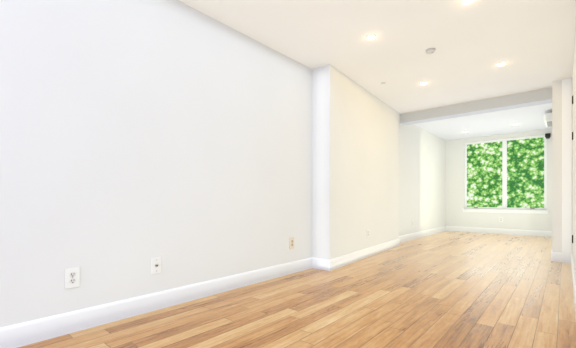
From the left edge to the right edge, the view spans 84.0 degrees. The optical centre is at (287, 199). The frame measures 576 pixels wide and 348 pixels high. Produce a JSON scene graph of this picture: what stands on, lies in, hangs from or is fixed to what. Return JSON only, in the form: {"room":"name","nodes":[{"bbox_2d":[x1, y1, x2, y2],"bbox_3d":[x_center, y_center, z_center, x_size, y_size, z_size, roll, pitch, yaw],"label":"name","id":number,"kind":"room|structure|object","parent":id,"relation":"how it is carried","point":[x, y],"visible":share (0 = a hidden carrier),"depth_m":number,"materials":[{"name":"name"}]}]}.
{"room":"empty living room","nodes":[
{"label":"empty living room","id":0,"kind":"room"},
{"bbox_2d":[0,0,311,326],"bbox_3d":[-2.009,-0.440,1.911,0.180,2.780,7.020,0,0,41],"label":"wall","id":1,"kind":"structure","parent":0,"point":[136,136],"depth_m":2.66,"materials":[{"name":"paint"}]},
{"bbox_2d":[65,267,79,288],"bbox_3d":[-1.547,0.558,2.298,0.012,0.146,0.092,0,0,41],"label":"electrical outlet","id":2,"kind":"object","parent":1,"relation":"attached to","point":[72,277],"visible":1,"depth_m":2.29,"materials":[{"name":"white plastic"}]},
{"bbox_2d":[151,257,160,273],"bbox_3d":[-1.135,0.566,2.766,0.023,0.143,0.090,0,0,41],"label":"electrical outlet","id":3,"kind":"object","parent":1,"relation":"attached to","point":[155,265],"visible":1,"depth_m":2.76,"materials":[{"name":"white plastic"}]},
{"bbox_2d":[289,237,293,248],"bbox_3d":[0.052,0.558,4.146,0.012,0.146,0.092,0,0,41],"label":"electrical outlet","id":4,"kind":"object","parent":1,"relation":"attached to","point":[291,242],"visible":1,"depth_m":4.13,"materials":[{"name":"beige plastic"}]},
{"bbox_2d":[18,231,575,347],"bbox_3d":[1.369,1.010,3.775,3.390,0.120,14.260,0,0,41],"label":"floor","id":5,"kind":"structure","parent":0,"point":[450,289],"depth_m":2.80,"materials":[{"name":"brown wood"}]},
{"bbox_2d":[312,64,398,258],"bbox_3d":[1.360,-0.440,5.582,0.470,2.780,2.980,0,0,41],"label":"wall","id":6,"kind":"structure","parent":0,"point":[355,161],"depth_m":4.82,"materials":[{"name":"paint"}]},
{"bbox_2d":[0,226,445,347],"bbox_3d":[0.490,0.875,4.503,0.407,0.150,13.850,0,0,41],"label":"baseboard","id":7,"kind":"structure","parent":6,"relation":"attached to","point":[29,332],"depth_m":2.78,"materials":[{"name":"paint"}]},
{"bbox_2d":[179,0,575,140],"bbox_3d":[1.369,-1.890,3.775,3.390,0.120,14.260,0,0,41],"label":"ceiling","id":8,"kind":"structure","parent":0,"point":[530,43],"depth_m":3.79,"materials":[{"name":"paint"}]},
{"bbox_2d":[365,35,375,39],"bbox_3d":[0.932,-1.826,3.598,0.120,0.006,0.120,0,0,41],"label":"recessed light","id":9,"kind":"object","parent":8,"relation":"in","point":[370,37],"visible":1,"depth_m":3.59,"materials":[{"name":"white plastic"}]},
{"bbox_2d":[425,48,435,53],"bbox_3d":[1.739,-1.810,3.904,0.116,0.038,0.116,0,0,41],"label":"smoke detector","id":10,"kind":"object","parent":8,"relation":"attached to","point":[430,51],"visible":1,"depth_m":3.87,"materials":[{"name":"white plastic"}]},
{"bbox_2d":[461,0,474,4],"bbox_3d":[1.653,-1.826,2.934,0.120,0.006,0.120,0,0,41],"label":"recessed light","id":11,"kind":"object","parent":8,"relation":"in","point":[465,2],"visible":1,"depth_m":2.95,"materials":[{"name":"white plastic"}]},
{"bbox_2d":[400,87,551,124],"bbox_3d":[3.434,-1.740,6.107,2.520,0.200,0.270,0,0,41],"label":"soffit","id":12,"kind":"structure","parent":8,"relation":"attached to","point":[525,99],"depth_m":5.86,"materials":[{"name":"paint"}]},
{"bbox_2d":[496,62,506,65],"bbox_3d":[2.873,-1.826,4.312,0.120,0.006,0.120,0,0,41],"label":"recessed light","id":13,"kind":"object","parent":8,"relation":"in","point":[502,64],"visible":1,"depth_m":4.31,"materials":[{"name":"white plastic"}]},
{"bbox_2d":[399,118,445,235],"bbox_3d":[3.527,-0.440,8.460,0.180,2.780,4.250,0,0,41],"label":"wall","id":14,"kind":"structure","parent":0,"point":[422,178],"depth_m":8.14,"materials":[{"name":"paint"}]},
{"bbox_2d":[446,129,551,143],"bbox_3d":[5.874,-1.770,9.147,2.830,0.120,0.220,0,0,41],"label":"wall","id":15,"kind":"structure","parent":0,"point":[510,135],"depth_m":8.93,"materials":[{"name":"paint"}]},
{"bbox_2d":[446,133,551,230],"bbox_3d":[5.874,-0.380,9.147,2.830,2.660,0.220,0,0,41],"label":"wall","id":16,"kind":"structure","parent":0,"point":[518,221],"depth_m":9.38,"materials":[{"name":"paint"}]},
{"bbox_2d":[446,226,551,236],"bbox_3d":[5.857,0.875,9.005,2.630,0.150,0.016,0,0,41],"label":"baseboard","id":17,"kind":"structure","parent":16,"relation":"attached to","point":[504,231],"depth_m":8.92,"materials":[{"name":"paint"}]},
{"bbox_2d":[462,209,548,213],"bbox_3d":[5.985,0.310,8.931,2.020,0.100,0.110,0,0,41],"label":"window sill","id":18,"kind":"structure","parent":16,"relation":"attached to","point":[508,211],"depth_m":8.84,"materials":[{"name":"paint"}]},
{"bbox_2d":[464,135,546,209],"bbox_3d":[6.035,-0.725,8.989,1.920,1.970,0.108,0,0,41],"label":"window","id":19,"kind":"structure","parent":16,"relation":"in","point":[504,174],"depth_m":8.94,"materials":[{"name":"paint"}]},
{"bbox_2d":[545,133,550,138],"bbox_3d":[6.684,-1.650,8.234,0.110,0.140,0.100,0,0,41],"label":"sensor","id":20,"kind":"object","parent":16,"relation":"attached to","point":[547,135],"visible":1,"depth_m":8.22,"materials":[{"name":"black plastic"}]},
{"bbox_2d":[552,80,561,251],"bbox_3d":[5.686,-0.440,6.485,0.410,2.780,4.410,0,0,41],"label":"wall","id":21,"kind":"structure","parent":0,"point":[556,166],"depth_m":4.91,"materials":[{"name":"paint"}]},
{"bbox_2d":[544,113,551,126],"bbox_3d":[5.519,-1.679,6.730,0.180,0.166,0.700,0,0,41],"label":"ac unit","id":22,"kind":"object","parent":21,"relation":"attached to","point":[548,119],"visible":0.71,"depth_m":6.51,"materials":[{"name":"white plastic"}]},
{"bbox_2d":[551,251,575,317],"bbox_3d":[2.405,0.875,2.845,0.246,0.150,13.850,0,0,41],"label":"baseboard","id":23,"kind":"structure","parent":21,"relation":"attached to","point":[561,257],"depth_m":4.82,"materials":[{"name":"paint"}]},
{"bbox_2d":[562,78,571,252],"bbox_3d":[4.213,-0.515,4.833,0.113,2.630,0.019,0,0,41],"label":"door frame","id":24,"kind":"structure","parent":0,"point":[566,165],"depth_m":4.82,"materials":[{"name":"paint"}]},
{"bbox_2d":[572,18,575,278],"bbox_3d":[1.280,-0.440,1.219,0.180,2.780,9.920,0,0,41],"label":"wall","id":25,"kind":"structure","parent":0,"point":[574,161],"depth_m":3.56,"materials":[{"name":"paint"}]},
{"label":"outside","id":26,"kind":"structure","parent":0,"visible":0},
{"bbox_2d":[467,137,543,207],"bbox_3d":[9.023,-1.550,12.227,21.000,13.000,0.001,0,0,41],"label":"trees","id":27,"kind":"object","parent":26,"point":[476,186],"depth_m":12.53,"materials":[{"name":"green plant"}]}
]}

